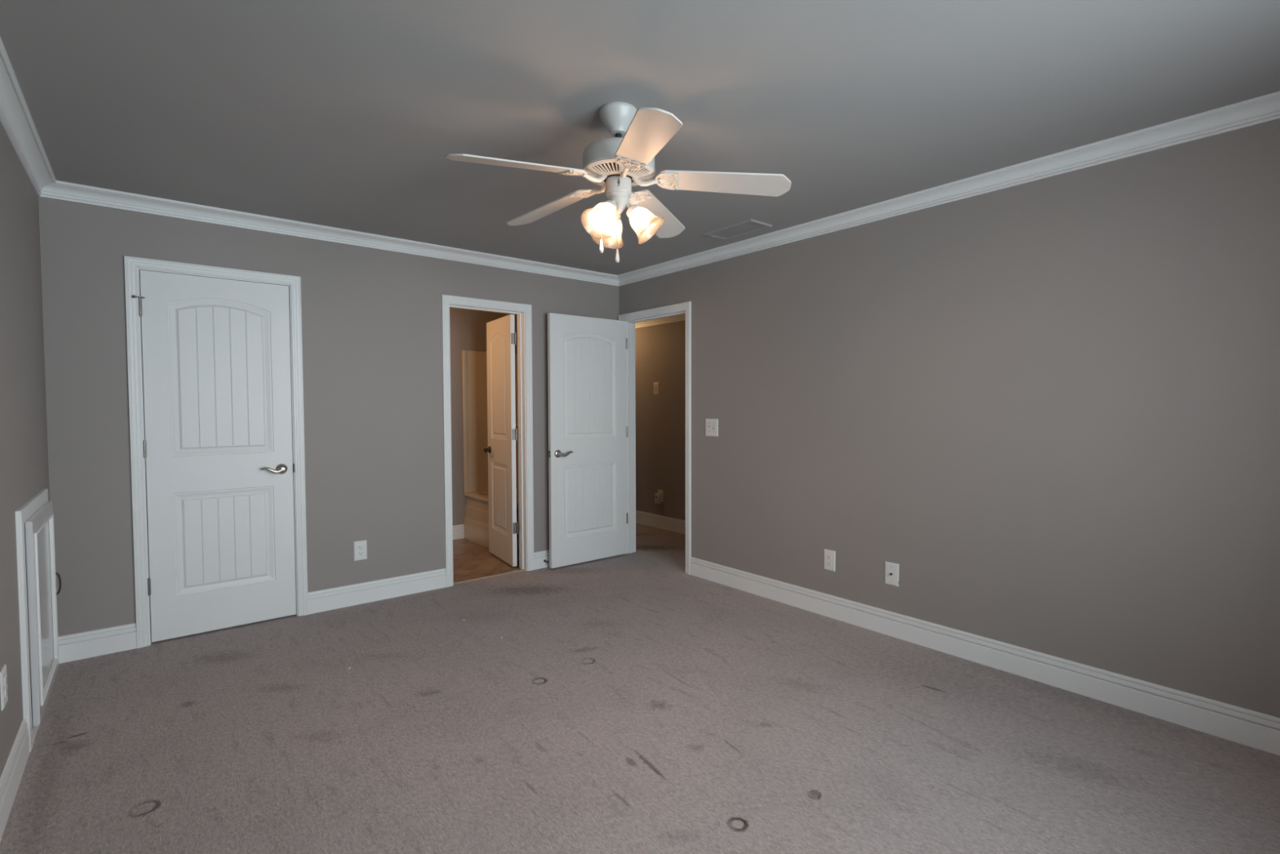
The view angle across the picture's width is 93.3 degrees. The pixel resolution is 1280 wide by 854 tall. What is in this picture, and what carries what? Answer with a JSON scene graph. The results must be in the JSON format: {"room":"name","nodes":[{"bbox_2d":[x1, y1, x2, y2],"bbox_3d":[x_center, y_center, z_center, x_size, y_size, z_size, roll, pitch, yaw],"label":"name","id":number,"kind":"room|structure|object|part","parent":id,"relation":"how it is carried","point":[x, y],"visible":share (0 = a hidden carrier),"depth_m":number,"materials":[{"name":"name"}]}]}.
{"room":"empty bedroom","nodes":[
{"label":"empty bedroom","id":0,"kind":"room"},
{"bbox_2d":[0,121,49,777],"bbox_3d":[-1.482,0.059,1.112,0.118,2.440,4.932,-2,3,-39],"label":"wall","id":1,"kind":"structure","parent":0,"point":[24,449],"depth_m":2.33,"materials":[{"name":"beige paint"}]},
{"bbox_2d":[0,663,8,710],"bbox_3d":[-2.095,0.857,1.991,0.009,0.126,0.080,-2,3,-39],"label":"wall outlet","id":2,"kind":"object","parent":1,"relation":"attached to","point":[3,677],"visible":1,"depth_m":1.97,"materials":[{"name":"white plastic"}]},
{"bbox_2d":[4,675,7,685],"bbox_3d":[-2.093,0.837,1.992,0.003,0.027,0.034,-2,3,-39],"label":"receptacle","id":3,"kind":"object","parent":2,"relation":"attached to","point":[5,677],"depth_m":1.99,"materials":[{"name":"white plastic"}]},
{"bbox_2d":[4,687,7,697],"bbox_3d":[-2.093,0.876,1.993,0.003,0.027,0.034,-2,3,-39],"label":"receptacle","id":4,"kind":"object","parent":2,"relation":"attached to","point":[6,688],"depth_m":1.99,"materials":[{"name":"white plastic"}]},
{"bbox_2d":[0,718,29,841],"bbox_3d":[-1.133,1.220,0.836,0.014,0.137,3.765,-2,3,-39],"label":"baseboard","id":5,"kind":"structure","parent":1,"relation":"attached to","point":[11,777],"depth_m":2.03,"materials":[{"name":"white paint"}]},
{"bbox_2d":[0,36,56,196],"bbox_3d":[-1.449,-1.127,1.176,0.072,0.075,4.814,-2,3,-39],"label":"trim","id":6,"kind":"structure","parent":1,"relation":"attached to","point":[15,117],"depth_m":2.37,"materials":[{"name":"white paint"}]},
{"bbox_2d":[15,488,61,752],"bbox_3d":[-2.572,0.766,2.609,0.059,0.925,0.815,-2,3,-39],"label":"access door","id":7,"kind":"structure","parent":1,"relation":"in","point":[34,520],"depth_m":2.40,"materials":[{"name":"white paint"}]},
{"bbox_3d":[-2.567,0.758,2.611,0.015,0.694,0.564,-2,3,-39],"label":"panel moulding","id":8,"kind":"part","parent":7,"relation":"part of","materials":[{"name":"white paint"}]},
{"bbox_3d":[-2.751,0.739,2.853,0.024,0.111,0.012,-2,3,-39],"label":"pull handle","id":9,"kind":"part","parent":7,"relation":"part of","materials":[{"name":"brown metal"}]},
{"bbox_2d":[38,196,618,636],"bbox_3d":[-1.675,-0.051,4.219,3.764,2.440,0.118,-2,3,-39],"label":"wall","id":10,"kind":"structure","parent":0,"point":[371,317],"depth_m":3.86,"materials":[{"name":"beige paint"}]},
{"bbox_2d":[57,622,137,663],"bbox_3d":[-2.870,1.141,3.192,0.319,0.137,0.014,-2,3,-39],"label":"baseboard","id":11,"kind":"structure","parent":10,"relation":"attached to","point":[78,646],"depth_m":3.19,"materials":[{"name":"white paint"}]},
{"bbox_2d":[131,270,296,642],"bbox_3d":[-2.436,0.163,3.509,0.750,2.043,0.098,-2,3,-39],"label":"door","id":12,"kind":"structure","parent":10,"relation":"in","point":[217,445],"depth_m":3.51,"materials":[{"name":"white paint"}]},
{"bbox_3d":[-2.219,0.260,3.667,0.146,0.064,0.063,-2,3,-39],"label":"handle","id":13,"kind":"part","parent":12,"relation":"part of","materials":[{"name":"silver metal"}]},
{"bbox_2d":[124,255,308,648],"bbox_3d":[-2.469,0.135,3.572,0.833,2.118,0.156,-2,3,-39],"label":"trim","id":14,"kind":"structure","parent":10,"relation":"attached to","point":[132,265],"depth_m":3.32,"materials":[{"name":"white paint"}]},
{"bbox_2d":[40,180,618,286],"bbox_3d":[-1.572,-1.232,4.140,3.646,0.075,0.072,-2,3,-39],"label":"trim","id":15,"kind":"structure","parent":10,"relation":"attached to","point":[60,190],"depth_m":3.70,"materials":[{"name":"white paint"}]},
{"bbox_2d":[353,539,367,560],"bbox_3d":[-1.858,0.821,4.015,0.080,0.128,0.009,-2,3,-39],"label":"wall outlet","id":16,"kind":"object","parent":10,"relation":"attached to","point":[360,547],"visible":1,"depth_m":4.01,"materials":[{"name":"white plastic"}]},
{"bbox_2d":[357,545,363,549],"bbox_3d":[-1.856,0.802,4.013,0.034,0.027,0.003,-2,3,-39],"label":"receptacle","id":17,"kind":"object","parent":16,"relation":"attached to","point":[359,547],"depth_m":4.01,"materials":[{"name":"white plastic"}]},
{"bbox_2d":[307,568,445,613],"bbox_3d":[-1.758,1.105,4.104,0.893,0.137,0.014,-2,3,-39],"label":"baseboard","id":18,"kind":"structure","parent":10,"relation":"attached to","point":[331,598],"depth_m":4.07,"materials":[{"name":"white paint"}]},
{"bbox_2d":[440,294,533,586],"bbox_3d":[-1.178,0.098,4.631,0.721,2.110,0.156,-2,3,-39],"label":"trim","id":19,"kind":"structure","parent":10,"relation":"attached to","point":[523,312],"depth_m":4.75,"materials":[{"name":"white paint"}]},
{"bbox_2d":[453,568,524,584],"bbox_3d":[-1.160,1.150,4.650,0.601,0.006,0.030,-2,3,-39],"label":"trim","id":20,"kind":"structure","parent":10,"relation":"attached to","point":[462,581],"depth_m":4.64,"materials":[{"name":"brown wood"}]},
{"bbox_2d":[483,314,518,566],"bbox_3d":[-1.174,0.107,5.111,0.161,2.030,0.612,-1,2,-32],"label":"door","id":21,"kind":"structure","parent":10,"relation":"in","point":[501,338],"depth_m":5.05,"materials":[{"name":"white paint"}]},
{"bbox_3d":[-1.324,0.201,5.260,0.063,0.064,0.146,-1,2,-32],"label":"handle","id":22,"kind":"part","parent":21,"relation":"part of","materials":[{"name":"brown metal"}]},
{"bbox_2d":[533,549,549,569],"bbox_3d":[-0.515,1.066,5.123,0.880,0.137,0.014,-2,3,-39],"label":"baseboard","id":23,"kind":"structure","parent":10,"relation":"attached to","point":[539,557],"depth_m":4.88,"materials":[{"name":"white paint"}]},
{"bbox_2d":[449,307,516,525],"bbox_3d":[-2.115,-0.105,5.766,2.481,2.440,0.118,-2,3,-39],"label":"wall","id":24,"kind":"structure","parent":0,"point":[468,327],"depth_m":5.96,"materials":[{"name":"beige paint"}]},
{"bbox_2d":[452,524,464,539],"bbox_3d":[-2.346,1.056,5.530,1.532,0.137,0.014,-2,3,-39],"label":"baseboard","id":25,"kind":"structure","parent":24,"relation":"attached to","point":[458,531],"depth_m":5.97,"materials":[{"name":"white paint"}]},
{"bbox_2d":[0,522,1279,853],"bbox_3d":[-0.548,1.233,3.765,4.867,0.100,7.786,-2,3,-39],"label":"floor","id":26,"kind":"structure","parent":0,"point":[634,702],"depth_m":2.35,"materials":[{"name":"beige carpet"}]},
{"bbox_2d":[462,350,519,559],"bbox_3d":[-1.011,0.182,5.726,0.819,1.862,1.350,-2,3,-39],"label":"bathtub","id":27,"kind":"object","parent":26,"relation":"on","point":[474,371],"visible":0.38,"depth_m":6.03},
{"bbox_3d":[-1.011,-0.044,5.718,0.819,1.410,1.348,-2,3,-39],"label":"surround panel","id":28,"kind":"part","parent":27,"relation":"part of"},
{"bbox_2d":[463,487,519,559],"bbox_3d":[-1.011,0.887,5.750,0.815,0.452,1.350,-2,3,-39],"label":"basin","id":29,"kind":"object","parent":27,"relation":"in","point":[476,521],"depth_m":5.81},
{"bbox_2d":[0,0,1279,275],"bbox_3d":[-0.536,-1.277,2.876,3.882,0.100,6.526,-2,3,-39],"label":"ceiling","id":30,"kind":"structure","parent":0,"point":[345,114],"depth_m":2.16,"materials":[{"name":"paint"}]},
{"bbox_2d":[444,102,791,262],"bbox_3d":[-0.122,-0.916,2.320,1.228,0.584,1.235,-2,3,-39],"label":"ceiling fan","id":31,"kind":"object","parent":30,"relation":"hanging from","point":[618,164],"visible":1,"depth_m":2.27,"materials":[{"name":"white wood"}]},
{"bbox_3d":[-0.427,-0.916,2.109,0.491,0.070,0.132,-1,2,-31],"label":"blade","id":32,"kind":"part","parent":31,"relation":"part of","materials":[{"name":"white wood"}]},
{"bbox_3d":[-0.389,-0.933,2.583,0.491,0.070,0.132,2,3,41],"label":"blade","id":33,"kind":"part","parent":31,"relation":"part of","materials":[{"name":"white wood"}]},
{"bbox_3d":[-0.142,-0.773,2.237,0.140,0.141,0.131,-2,3,-39],"label":"lamp shade","id":34,"kind":"part","parent":31,"relation":"part of","materials":[{"name":"white glass"}]},
{"bbox_3d":[-0.145,-0.681,2.278,0.016,0.051,0.016,-2,3,-39],"label":"pull knob","id":35,"kind":"part","parent":31,"relation":"part of","materials":[{"name":"white plastic"}]},
{"bbox_3d":[-0.129,-0.798,2.258,0.068,0.072,0.045,-2,3,-39],"label":"bulb","id":36,"kind":"part","parent":31,"relation":"part of","materials":[{"name":"white glass"}]},
{"bbox_3d":[-0.119,-0.780,2.426,0.131,0.141,0.139,-2,3,-39],"label":"lamp shade","id":37,"kind":"part","parent":31,"relation":"part of","materials":[{"name":"white glass"}]},
{"bbox_3d":[-0.085,-0.643,2.270,0.016,0.051,0.016,-2,3,-39],"label":"pull knob","id":38,"kind":"part","parent":31,"relation":"part of","materials":[{"name":"white plastic"}]},
{"bbox_2d":[582,157,654,186],"bbox_3d":[-0.082,-0.963,2.318,0.278,0.028,0.278,-2,3,-39],"label":"vent grille","id":39,"kind":"object","parent":31,"relation":"attached to","point":[606,170],"depth_m":2.26,"materials":[{"name":"white metal"}]},
{"bbox_2d":[605,175,631,213],"bbox_3d":[-0.082,-0.885,2.321,0.099,0.134,0.099,-2,3,-39],"label":"housing","id":40,"kind":"object","parent":31,"relation":"attached to","point":[618,189],"depth_m":2.29,"materials":[{"name":"white metal"}]},
{"bbox_3d":[0.033,-0.776,2.312,0.131,0.141,0.132,-2,3,-39],"label":"lamp shade","id":41,"kind":"part","parent":31,"relation":"part of","materials":[{"name":"white glass"}]},
{"bbox_3d":[0.012,-0.910,1.927,0.132,0.070,0.491,-1,2,-13],"label":"blade","id":42,"kind":"part","parent":31,"relation":"part of","materials":[{"name":"white wood"}]},
{"bbox_3d":[0.074,-0.938,2.693,0.132,0.070,0.491,1,2,23],"label":"blade","id":43,"kind":"part","parent":31,"relation":"part of","materials":[{"name":"white wood"}]},
{"bbox_3d":[0.321,-0.924,2.287,0.491,0.070,0.132,0,2,5],"label":"blade","id":44,"kind":"part","parent":31,"relation":"part of","materials":[{"name":"white wood"}]},
{"bbox_2d":[703,218,772,239],"bbox_3d":[0.623,-1.256,3.864,0.205,0.020,0.395,-2,3,-39],"label":"ceiling vent","id":45,"kind":"object","parent":30,"relation":"in","point":[748,226],"visible":1,"depth_m":3.85,"materials":[{"name":"metal"}]},
{"bbox_2d":[635,320,685,520],"bbox_3d":[0.348,-0.133,6.365,0.118,2.440,4.600,-2,3,-39],"label":"wall","id":46,"kind":"structure","parent":0,"point":[660,349],"depth_m":6.42,"materials":[{"name":"beige paint"}]},
{"bbox_2d":[653,382,658,394],"bbox_3d":[0.169,-0.411,6.465,0.018,0.130,0.085,-2,3,-39],"label":"light switch","id":47,"kind":"object","parent":46,"relation":"attached to","point":[655,384],"visible":1,"depth_m":6.46,"materials":[{"name":"beige plastic"}]},
{"bbox_2d":[635,314,685,328],"bbox_3d":[0.262,-1.131,6.261,0.098,0.098,4.600,-2,3,-39],"label":"trim","id":48,"kind":"structure","parent":46,"relation":"attached to","point":[682,317],"depth_m":6.36,"materials":[{"name":"white paint"}]},
{"bbox_2d":[657,489,662,502],"bbox_3d":[0.218,0.735,6.457,0.009,0.125,0.080,-2,3,-39],"label":"wall outlet","id":49,"kind":"object","parent":46,"relation":"attached to","point":[660,491],"visible":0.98,"depth_m":6.44,"materials":[{"name":"beige plastic"}]},
{"bbox_2d":[654,493,661,503],"bbox_3d":[0.189,0.762,6.453,0.040,0.105,0.062,-2,3,-39],"label":"plug","id":50,"kind":"object","parent":49,"relation":"attached to","point":[657,495],"visible":1,"depth_m":6.43,"materials":[{"name":"beige plastic"}]},
{"bbox_2d":[635,510,685,533],"bbox_3d":[0.300,1.019,6.364,0.014,0.137,4.600,-2,3,-39],"label":"baseboard","id":51,"kind":"structure","parent":46,"relation":"attached to","point":[664,522],"depth_m":6.45,"materials":[{"name":"white paint"}]},
{"bbox_2d":[618,118,1279,717],"bbox_3d":[1.390,-0.035,3.544,0.118,2.440,5.050,-2,3,-39],"label":"wall","id":52,"kind":"structure","parent":0,"point":[1052,403],"depth_m":2.88,"materials":[{"name":"beige paint"}]},
{"bbox_2d":[547,312,627,568],"bbox_3d":[-0.420,0.106,5.053,0.778,2.032,0.161,-2,3,-39],"label":"door","id":53,"kind":"structure","parent":52,"relation":"in","point":[588,428],"depth_m":5.01,"materials":[{"name":"white paint"}]},
{"bbox_3d":[-0.607,0.214,4.839,0.146,0.064,0.063,-2,3,-39],"label":"handle","id":54,"kind":"part","parent":53,"relation":"part of","materials":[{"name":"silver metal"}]},
{"bbox_2d":[618,301,691,574],"bbox_3d":[0.157,0.079,5.052,0.156,2.110,0.897,-2,3,-39],"label":"trim","id":55,"kind":"structure","parent":52,"relation":"attached to","point":[685,308],"depth_m":5.11,"materials":[{"name":"white paint"}]},
{"bbox_3d":[0.210,0.078,5.096,0.019,2.110,0.897,-2,3,-39],"label":"casing","id":56,"kind":"part","parent":55,"relation":"part of","materials":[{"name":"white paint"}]},
{"bbox_2d":[705,418,718,436],"bbox_3d":[0.528,0.004,4.488,0.020,0.130,0.126,-2,3,-39],"label":"light switch","id":57,"kind":"object","parent":52,"relation":"attached to","point":[711,424],"visible":1,"depth_m":4.49,"materials":[{"name":"white plastic"}]},
{"bbox_2d":[823,548,835,571],"bbox_3d":[1.173,0.826,3.742,0.009,0.126,0.080,-2,3,-39],"label":"wall outlet","id":58,"kind":"object","parent":52,"relation":"attached to","point":[828,555],"visible":1,"depth_m":3.74,"materials":[{"name":"white plastic"}]},
{"bbox_2d":[826,560,831,565],"bbox_3d":[1.171,0.845,3.741,0.003,0.027,0.034,-2,3,-39],"label":"receptacle","id":59,"kind":"object","parent":58,"relation":"attached to","point":[828,562],"depth_m":3.74,"materials":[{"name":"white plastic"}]},
{"bbox_2d":[884,560,898,586],"bbox_3d":[1.426,0.835,3.428,0.017,0.128,0.082,-2,3,-39],"label":"cable plate","id":60,"kind":"object","parent":52,"relation":"attached to","point":[891,570],"visible":1,"depth_m":3.43,"materials":[{"name":"white plastic"}]},
{"bbox_2d":[617,91,1279,286],"bbox_3d":[1.313,-1.215,3.442,0.072,0.075,4.814,-2,3,-39],"label":"trim","id":61,"kind":"structure","parent":52,"relation":"attached to","point":[1266,108],"depth_m":2.87,"materials":[{"name":"white paint"}]},
{"bbox_2d":[689,556,1279,755],"bbox_3d":[1.632,1.129,3.190,0.014,0.137,3.901,-2,3,-39],"label":"baseboard","id":62,"kind":"structure","parent":52,"relation":"attached to","point":[1257,730],"depth_m":2.88,"materials":[{"name":"white paint"}]}
]}

